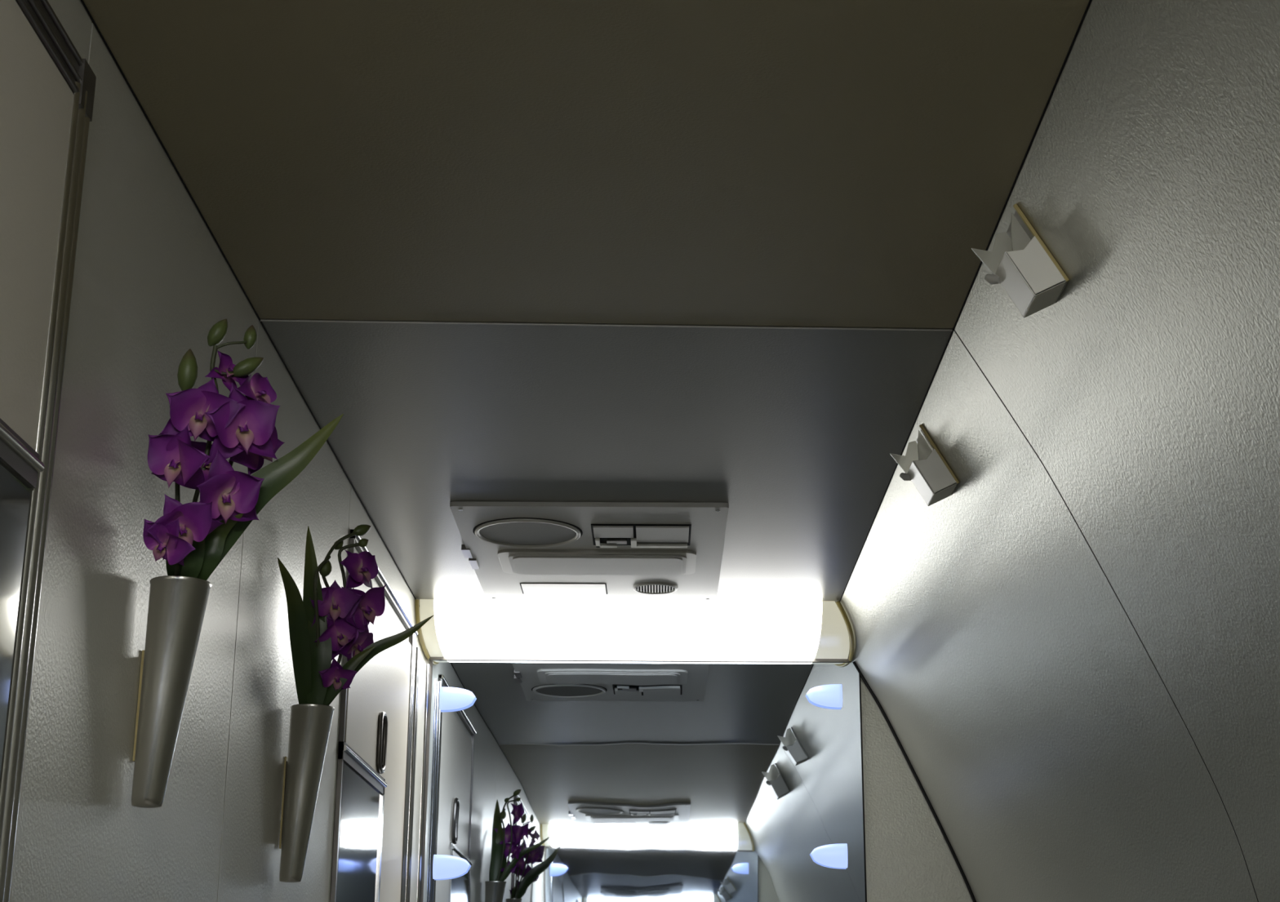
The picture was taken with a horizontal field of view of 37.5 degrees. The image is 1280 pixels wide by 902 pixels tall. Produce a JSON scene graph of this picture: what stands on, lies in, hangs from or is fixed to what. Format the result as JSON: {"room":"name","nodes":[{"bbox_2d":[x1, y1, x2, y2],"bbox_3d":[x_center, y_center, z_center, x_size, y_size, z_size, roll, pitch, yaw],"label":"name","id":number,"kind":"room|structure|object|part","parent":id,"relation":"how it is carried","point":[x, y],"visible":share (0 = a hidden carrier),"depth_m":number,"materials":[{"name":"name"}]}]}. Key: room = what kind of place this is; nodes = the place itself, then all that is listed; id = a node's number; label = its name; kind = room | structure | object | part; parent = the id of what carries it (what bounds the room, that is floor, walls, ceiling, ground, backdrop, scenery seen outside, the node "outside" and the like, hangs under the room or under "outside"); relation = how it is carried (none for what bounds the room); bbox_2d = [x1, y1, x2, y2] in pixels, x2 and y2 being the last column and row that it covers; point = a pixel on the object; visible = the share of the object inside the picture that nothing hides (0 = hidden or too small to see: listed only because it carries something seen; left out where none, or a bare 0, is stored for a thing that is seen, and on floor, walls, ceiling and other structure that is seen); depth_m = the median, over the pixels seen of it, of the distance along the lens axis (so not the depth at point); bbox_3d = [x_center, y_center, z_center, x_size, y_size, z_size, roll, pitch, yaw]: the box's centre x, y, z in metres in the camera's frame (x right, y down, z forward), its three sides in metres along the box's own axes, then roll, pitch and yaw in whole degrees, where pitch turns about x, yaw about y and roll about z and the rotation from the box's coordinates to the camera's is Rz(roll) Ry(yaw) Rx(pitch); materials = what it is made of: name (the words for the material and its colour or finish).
{"room":"airplane lavatory","nodes":[
{"label":"airplane lavatory","id":0,"kind":"room"},
{"bbox_2d":[8,0,426,901],"bbox_3d":[-0.399,0.814,1.296,0.020,2.147,3.410,0,-17,1],"label":"wall","id":1,"kind":"structure","parent":0,"point":[152,281],"depth_m":1.46,"materials":[{"name":"laminate"}]},
{"bbox_2d":[0,460,32,793],"bbox_3d":[-0.391,0.330,0.665,0.004,0.898,0.818,0,-17,1],"label":"mirror","id":2,"kind":"object","parent":1,"relation":"attached to","point":[15,476],"depth_m":1.15,"materials":[{"name":"grey mirror"}]},
{"bbox_2d":[0,0,96,901],"bbox_3d":[-0.389,0.201,0.710,0.014,1.232,0.868,0,-17,1],"label":"door","id":3,"kind":"structure","parent":1,"relation":"attached to","point":[47,89],"depth_m":1.18,"materials":[{"name":"beige"}]},
{"bbox_3d":[-0.387,-0.239,0.846,0.004,0.252,0.808,0,-17,1],"label":"panel","id":4,"kind":"part","parent":3,"relation":"part of","materials":[{"name":"beige"}]},
{"bbox_2d":[131,319,343,808],"bbox_3d":[-0.310,0.073,1.435,0.148,0.384,0.109,0,-17,1],"label":"vase","id":5,"kind":"object","parent":1,"relation":"attached to","point":[193,538],"visible":1,"depth_m":1.44,"materials":[{"name":"silver metal"}]},
{"bbox_2d":[277,524,433,882],"bbox_3d":[-0.338,0.255,1.986,0.201,0.385,0.123,16,-23,-41],"label":"vase","id":6,"kind":"object","parent":1,"relation":"attached to","point":[329,622],"visible":1,"depth_m":2.00,"materials":[{"name":"silver metal"}]},
{"bbox_2d":[336,761,381,901],"bbox_3d":[-0.374,0.865,2.387,0.004,0.897,0.335,0,-17,1],"label":"mirror","id":7,"kind":"object","parent":1,"relation":"attached to","point":[359,848],"depth_m":2.48,"materials":[{"name":"grey mirror"}]},
{"bbox_2d":[330,528,417,901],"bbox_3d":[-0.371,0.778,2.553,0.014,1.220,0.640,0,-17,1],"label":"door","id":8,"kind":"structure","parent":1,"relation":"attached to","point":[371,830],"depth_m":2.63,"materials":[{"name":"beige plastic"}]},
{"bbox_3d":[-0.369,0.339,2.689,0.004,0.241,0.580,0,-17,1],"label":"panel","id":9,"kind":"part","parent":8,"relation":"part of","materials":[{"name":"beige plastic"}]},
{"bbox_3d":[-0.371,0.943,2.678,0.004,0.919,0.243,0,-17,1],"label":"panel","id":10,"kind":"part","parent":8,"relation":"part of","materials":[{"name":"beige plastic"}]},
{"bbox_2d":[404,647,429,901],"bbox_3d":[-0.371,1.330,2.829,0.010,2.070,0.160,0,-17,1],"label":"trim","id":11,"kind":"structure","parent":1,"relation":"attached to","point":[417,778],"depth_m":3.08,"materials":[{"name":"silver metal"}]},
{"bbox_2d":[83,0,1089,605],"bbox_3d":[-0.036,-0.216,1.612,0.714,0.012,3.410,0,-17,1],"label":"ceiling","id":12,"kind":"structure","parent":0,"point":[735,162],"depth_m":1.64,"materials":[{"name":"black plastic"}]},
{"bbox_2d":[449,501,728,602],"bbox_3d":[-0.068,0.160,2.777,0.378,0.015,0.573,0,-17,1],"label":"panel","id":13,"kind":"object","parent":12,"relation":"attached to","point":[517,551],"depth_m":2.72,"materials":[{"name":"grey plastic"}]},
{"bbox_2d":[260,318,952,331],"bbox_3d":[-0.032,-0.127,1.882,0.691,0.005,0.002,1,-17,-1],"label":"trim","id":14,"kind":"structure","parent":12,"relation":"attached to","point":[261,319],"depth_m":1.88,"materials":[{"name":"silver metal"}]},
{"bbox_2d":[426,649,973,901],"bbox_3d":[0.129,1.323,2.924,1.002,2.147,0.012,0,-17,1],"label":"wall","id":15,"kind":"structure","parent":0,"point":[908,856],"depth_m":3.13,"materials":[{"name":"laminate"}]},
{"bbox_2d":[414,599,854,662],"bbox_3d":[-0.002,0.300,3.138,0.726,0.068,0.182,0,-17,1],"label":"lamp","id":16,"kind":"object","parent":15,"relation":"attached to","point":[458,629],"depth_m":3.09,"materials":[{"name":"white plastic"}]},
{"bbox_2d":[420,657,866,901],"bbox_3d":[0.001,0.867,3.054,0.740,1.073,0.012,0,-17,1],"label":"wall mirror","id":17,"kind":"object","parent":15,"relation":"attached to","point":[559,781],"visible":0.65,"depth_m":3.15,"materials":[{"name":"silver glass"}]},
{"bbox_2d":[432,854,470,879],"bbox_3d":[-0.310,0.685,3.104,0.060,0.040,0.021,0,-17,1],"label":"lamp","id":18,"kind":"object","parent":17,"relation":"attached to","point":[444,866],"visible":1,"depth_m":3.10,"materials":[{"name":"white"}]},
{"bbox_2d":[439,686,475,710],"bbox_3d":[-0.308,0.418,3.187,0.060,0.040,0.021,0,-17,1],"label":"lamp","id":19,"kind":"object","parent":17,"relation":"attached to","point":[450,698],"visible":1,"depth_m":3.18,"materials":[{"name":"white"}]},
{"bbox_2d":[806,684,842,707],"bbox_3d":[0.311,0.413,3.182,0.060,0.040,0.021,0,-17,1],"label":"lamp","id":20,"kind":"object","parent":17,"relation":"attached to","point":[831,695],"visible":1,"depth_m":3.17,"materials":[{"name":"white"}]},
{"bbox_2d":[810,843,848,867],"bbox_3d":[0.311,0.666,3.103,0.060,0.040,0.021,0,-17,1],"label":"lamp","id":21,"kind":"object","parent":17,"relation":"attached to","point":[835,855],"visible":1,"depth_m":3.10,"materials":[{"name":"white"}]},
{"bbox_2d":[852,661,976,901],"bbox_3d":[0.492,1.352,2.901,0.277,2.082,0.005,0,-17,1],"label":"trim","id":22,"kind":"structure","parent":15,"relation":"attached to","point":[862,677],"depth_m":3.15,"materials":[{"name":"black plastic"}]},
{"bbox_2d":[837,0,1279,901],"bbox_3d":[0.465,0.814,1.287,0.322,2.153,3.410,0,-17,1],"label":"wall","id":23,"kind":"structure","parent":0,"point":[1072,651],"depth_m":1.70,"materials":[{"name":"laminate"}]},
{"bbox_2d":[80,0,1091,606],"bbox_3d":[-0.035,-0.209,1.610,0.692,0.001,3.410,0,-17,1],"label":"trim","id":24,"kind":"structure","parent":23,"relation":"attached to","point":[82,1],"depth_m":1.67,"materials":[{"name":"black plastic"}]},
{"bbox_2d":[889,424,959,506],"bbox_3d":[0.326,0.017,2.163,0.072,0.083,0.055,0,-17,1],"label":"coat hook","id":25,"kind":"object","parent":23,"relation":"attached to","point":[922,464],"visible":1,"depth_m":2.14,"materials":[{"name":"silver"}]},
{"bbox_3d":[0.308,0.030,2.182,0.009,0.011,0.015,14,-22,-36],"label":"knob","id":26,"kind":"part","parent":25,"relation":"part of","materials":[{"name":"grey plastic"}]},
{"bbox_3d":[0.340,0.010,2.163,0.043,0.070,0.050,0,-17,1],"label":"plate","id":27,"kind":"part","parent":25,"relation":"part of","materials":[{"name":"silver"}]},
{"bbox_2d":[971,204,1069,317],"bbox_3d":[0.320,-0.160,1.593,0.072,0.083,0.055,0,-17,1],"label":"coat hook","id":28,"kind":"object","parent":23,"relation":"attached to","point":[1020,260],"visible":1,"depth_m":1.57,"materials":[{"name":"silver"}]},
{"bbox_3d":[0.302,-0.147,1.611,0.009,0.011,0.015,14,-22,-36],"label":"knob","id":29,"kind":"part","parent":28,"relation":"part of","materials":[{"name":"grey plastic"}]},
{"bbox_3d":[0.334,-0.166,1.593,0.043,0.070,0.050,0,-17,1],"label":"plate","id":30,"kind":"part","parent":28,"relation":"part of","materials":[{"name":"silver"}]}
]}

